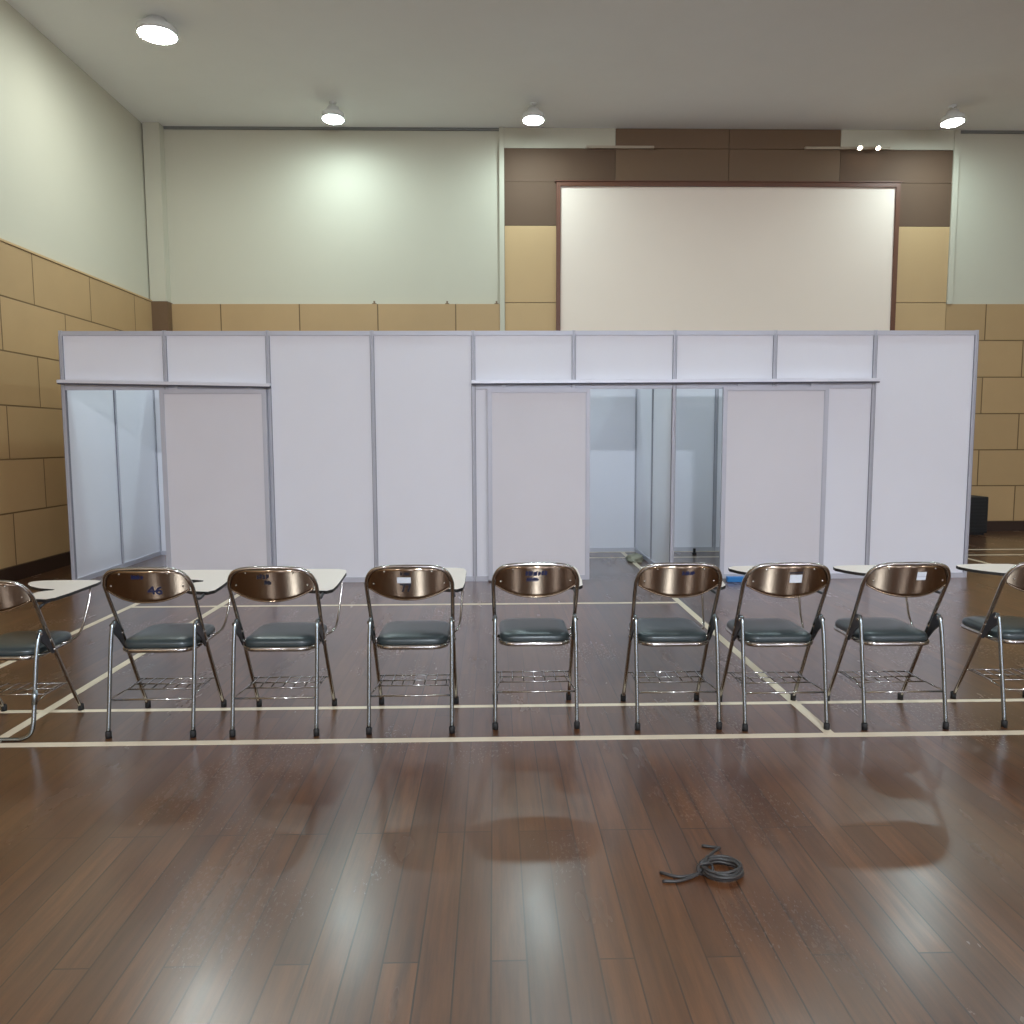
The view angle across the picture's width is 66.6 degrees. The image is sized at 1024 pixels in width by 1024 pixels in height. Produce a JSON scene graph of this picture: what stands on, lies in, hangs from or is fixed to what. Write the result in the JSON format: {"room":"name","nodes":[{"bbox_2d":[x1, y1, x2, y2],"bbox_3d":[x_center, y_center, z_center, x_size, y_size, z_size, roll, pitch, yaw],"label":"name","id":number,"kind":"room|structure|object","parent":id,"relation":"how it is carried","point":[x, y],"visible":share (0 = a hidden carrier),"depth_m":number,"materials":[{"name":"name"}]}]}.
{"room":"gymnasium","nodes":[
{"label":"gymnasium","id":0,"kind":"room"},
{"bbox_2d":[0,0,151,569],"bbox_3d":[-4.999,-1.583,0.817,0.200,5.860,21.450,0,5,-1],"label":"wall","id":1,"kind":"structure","parent":0,"point":[74,241],"depth_m":8.61,"materials":[{"name":"beige paint"}]},
{"bbox_2d":[0,552,70,580],"bbox_3d":[-4.911,1.259,1.082,0.055,0.150,21.150,0,5,-1],"label":"baseboard","id":2,"kind":"structure","parent":1,"relation":"attached to","point":[15,573],"depth_m":8.26,"materials":[{"name":"brown wood"}]},
{"bbox_2d":[0,531,1023,1023],"bbox_3d":[3.420,1.343,1.284,17.020,0.122,21.450,0,5,-1],"label":"floor","id":3,"kind":"structure","parent":0,"point":[411,870],"depth_m":2.91,"materials":[{"name":"brown wood"}]},
{"bbox_2d":[0,580,100,741],"bbox_3d":[-2.451,0.671,3.957,0.473,0.774,0.666,0,5,-1],"label":"folding chair","id":4,"kind":"object","parent":3,"relation":"on","point":[17,645],"visible":1,"depth_m":3.81,"materials":[{"name":"silver metal"}]},
{"bbox_2d":[102,567,232,738],"bbox_3d":[-1.714,0.640,3.988,0.473,0.823,0.643,0,5,-1],"label":"folding chair","id":5,"kind":"object","parent":3,"relation":"on","point":[145,585],"visible":0.96,"depth_m":3.77,"materials":[{"name":"silver metal"}]},
{"bbox_2d":[227,566,345,737],"bbox_3d":[-1.127,0.637,4.001,0.473,0.823,0.643,0,5,-1],"label":"folding chair","id":6,"kind":"object","parent":3,"relation":"on","point":[255,583],"visible":1,"depth_m":3.77,"materials":[{"name":"silver metal"}]},
{"bbox_2d":[364,565,465,734],"bbox_3d":[-0.478,0.632,4.029,0.473,0.823,0.643,0,5,-1],"label":"folding chair","id":7,"kind":"object","parent":3,"relation":"on","point":[396,582],"visible":1,"depth_m":3.79,"materials":[{"name":"silver metal"}]},
{"bbox_2d":[56,330,978,581],"bbox_3d":[0.103,-0.630,8.680,8.988,2.472,2.082,0,5,-1],"label":"booth","id":8,"kind":"object","parent":3,"relation":"on","point":[355,452],"visible":0.86,"depth_m":7.71,"materials":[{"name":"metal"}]},
{"bbox_2d":[491,562,582,729],"bbox_3d":[0.131,0.624,4.082,0.473,0.823,0.643,0,5,-1],"label":"folding chair","id":9,"kind":"object","parent":3,"relation":"on","point":[528,579],"visible":1,"depth_m":3.83,"materials":[{"name":"silver metal"}]},
{"bbox_2d":[625,553,643,562],"bbox_3d":[1.440,0.521,9.145,0.211,0.084,0.450,0,5,5],"label":"crumpled cloth","id":10,"kind":"object","parent":3,"relation":"on","point":[633,557],"visible":1,"depth_m":9.01,"materials":[{"name":"white fabric"}]},
{"bbox_2d":[621,562,725,730],"bbox_3d":[0.842,0.623,4.068,0.508,0.823,0.643,0,5,-1],"label":"folding chair","id":11,"kind":"object","parent":3,"relation":"on","point":[671,579],"visible":1,"depth_m":3.82,"materials":[{"name":"silver metal"}]},
{"bbox_2d":[660,844,743,882],"bbox_3d":[0.608,1.153,2.577,0.282,0.048,0.239,-1,5,-9],"label":"coiled cable","id":12,"kind":"object","parent":3,"relation":"on","point":[710,859],"visible":1,"depth_m":2.52,"materials":[{"name":"black rubber"}]},
{"bbox_2d":[726,576,743,581],"bbox_3d":[2.459,0.664,7.733,0.660,0.052,0.060,0,5,-1],"label":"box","id":13,"kind":"object","parent":3,"relation":"on","point":[728,578],"visible":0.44,"depth_m":7.70,"materials":[{"name":"blue plastic"}]},
{"bbox_2d":[720,562,830,731],"bbox_3d":[1.343,0.623,4.052,0.473,0.823,0.643,0,5,-1],"label":"folding chair","id":14,"kind":"object","parent":3,"relation":"on","point":[785,579],"visible":1,"depth_m":3.81,"materials":[{"name":"silver metal"}]},
{"bbox_2d":[828,562,950,730],"bbox_3d":[1.927,0.620,4.058,0.473,0.823,0.643,0,5,-1],"label":"folding chair","id":15,"kind":"object","parent":3,"relation":"on","point":[907,580],"visible":0.98,"depth_m":3.82,"materials":[{"name":"silver metal"}]},
{"bbox_2d":[969,495,988,534],"bbox_3d":[6.696,0.043,11.508,0.440,0.560,0.386,0,5,-1],"label":"box","id":16,"kind":"object","parent":3,"relation":"on","point":[978,509],"visible":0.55,"depth_m":11.32,"materials":[{"name":"paint"}]},
{"bbox_2d":[969,501,986,530],"bbox_3d":[6.700,0.056,11.319,0.380,0.430,0.006,0,5,-1],"label":"grille","id":17,"kind":"object","parent":16,"relation":"attached to","point":[978,509],"depth_m":11.32,"materials":[{"name":"black metal"}]},
{"bbox_2d":[950,562,1023,727],"bbox_3d":[2.624,0.614,4.087,0.473,0.823,0.643,0,5,-1],"label":"folding chair","id":18,"kind":"object","parent":3,"relation":"on","point":[995,627],"visible":1,"depth_m":3.94,"materials":[{"name":"silver metal"}]},
{"bbox_2d":[5,0,1023,130],"bbox_3d":[3.397,-4.610,0.732,17.020,0.120,21.450,0,5,-1],"label":"ceiling","id":19,"kind":"structure","parent":0,"point":[624,64],"depth_m":9.18,"materials":[{"name":"paint"}]},
{"bbox_2d":[136,15,177,44],"bbox_3d":[-3.769,-5.133,8.277,0.410,0.176,0.410,0,5,-1],"label":"ceiling lamp","id":20,"kind":"object","parent":19,"relation":"attached to","point":[155,29],"visible":1,"depth_m":8.19,"materials":[{"name":"white"}]},
{"bbox_2d":[138,26,176,43],"bbox_3d":[-3.769,-5.058,8.284,0.380,0.026,0.380,0,5,-1],"label":"diffuser","id":21,"kind":"object","parent":20,"relation":"attached to","point":[153,34],"depth_m":8.24,"materials":[{"name":"white plastic"}]},
{"bbox_2d":[322,101,343,124],"bbox_3d":[-2.365,-5.291,10.293,0.290,0.248,0.290,5,7,43],"label":"ceiling lamp","id":22,"kind":"object","parent":19,"relation":"hanging from","point":[332,114],"visible":1,"depth_m":10.23,"materials":[{"name":"white"}]},
{"bbox_2d":[323,115,342,123],"bbox_3d":[-2.365,-5.181,10.302,0.270,0.026,0.270,0,2,-1],"label":"diffuser","id":23,"kind":"object","parent":22,"relation":"attached to","point":[330,119],"depth_m":10.26,"materials":[{"name":"white plastic"}]},
{"bbox_2d":[522,102,543,125],"bbox_3d":[0.284,-5.307,10.353,0.290,0.248,0.290,5,7,43],"label":"ceiling lamp","id":24,"kind":"object","parent":19,"relation":"hanging from","point":[532,116],"visible":1,"depth_m":10.29,"materials":[{"name":"white"}]},
{"bbox_2d":[523,116,542,124],"bbox_3d":[0.284,-5.196,10.362,0.270,0.026,0.270,0,2,-1],"label":"diffuser","id":25,"kind":"object","parent":24,"relation":"attached to","point":[528,120],"depth_m":10.32,"materials":[{"name":"white plastic"}]},
{"bbox_2d":[940,104,964,127],"bbox_3d":[5.932,-5.340,10.481,0.290,0.248,0.290,5,7,43],"label":"ceiling lamp","id":26,"kind":"object","parent":19,"relation":"hanging from","point":[953,117],"visible":1,"depth_m":10.42,"materials":[{"name":"white"}]},
{"bbox_2d":[941,118,963,127],"bbox_3d":[5.933,-5.230,10.491,0.270,0.026,0.270,0,2,-1],"label":"diffuser","id":27,"kind":"object","parent":26,"relation":"attached to","point":[945,122],"depth_m":10.46,"materials":[{"name":"white plastic"}]},
{"bbox_2d":[164,128,1023,520],"bbox_3d":[3.162,-2.612,11.590,16.720,5.860,0.190,0,5,-1],"label":"wall","id":28,"kind":"structure","parent":0,"point":[271,230],"depth_m":11.30,"materials":[{"name":"beige paint"}]},
{"bbox_2d":[142,122,172,330],"bbox_3d":[-5.047,-2.550,11.259,0.250,5.860,0.180,0,5,-1],"label":"pillar","id":29,"kind":"structure","parent":28,"relation":"attached to","point":[153,132],"depth_m":11.06,"materials":[{"name":"beige paint"}]},
{"bbox_2d":[163,126,498,130],"bbox_3d":[-2.566,-5.472,11.122,4.760,0.035,0.030,0,5,-1],"label":"trim","id":30,"kind":"structure","parent":28,"relation":"attached to","point":[164,127],"depth_m":11.11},
{"bbox_2d":[499,127,504,330],"bbox_3d":[-0.140,-2.585,11.430,0.070,5.860,0.060,0,5,-1],"label":"trim","id":31,"kind":"structure","parent":28,"relation":"attached to","point":[501,129],"depth_m":11.26,"materials":[{"name":"beige paint"}]},
{"bbox_2d":[586,145,653,148],"bbox_3d":[1.553,-5.235,11.189,0.975,0.036,0.050,0,5,-1],"label":"rail","id":32,"kind":"object","parent":28,"relation":"attached to","point":[587,146],"visible":1,"depth_m":11.17,"materials":[{"name":"metal"}]},
{"bbox_2d":[555,180,902,330],"bbox_3d":[3.144,-2.974,11.423,5.040,3.612,0.075,0,5,-1],"label":"wall screen","id":33,"kind":"object","parent":28,"relation":"attached to","point":[632,255],"visible":0.66,"depth_m":11.36,"materials":[{"name":"white fabric"}]},
{"bbox_2d":[804,144,889,150],"bbox_3d":[4.847,-5.239,11.214,1.238,0.079,0.152,0,5,-1],"label":"rail","id":34,"kind":"object","parent":28,"relation":"attached to","point":[877,147],"visible":1,"depth_m":11.24,"materials":[{"name":"metal"}]},
{"bbox_2d":[946,129,960,303],"bbox_3d":[6.462,-4.309,11.424,0.080,2.475,0.060,0,5,-1],"label":"trim","id":35,"kind":"structure","parent":28,"relation":"attached to","point":[957,132],"depth_m":11.39,"materials":[{"name":"beige paint"}]},
{"bbox_2d":[961,130,1023,133],"bbox_3d":[9.006,-5.540,11.384,5.010,0.035,0.030,0,5,-1],"label":"trim","id":36,"kind":"structure","parent":28,"relation":"attached to","point":[962,131],"depth_m":11.32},
{"bbox_2d":[987,521,1023,530],"bbox_3d":[3.175,0.238,11.771,16.610,0.150,0.055,0,5,-1],"label":"baseboard","id":37,"kind":"structure","parent":28,"relation":"attached to","point":[991,525],"depth_m":11.84,"materials":[{"name":"brown wood"}]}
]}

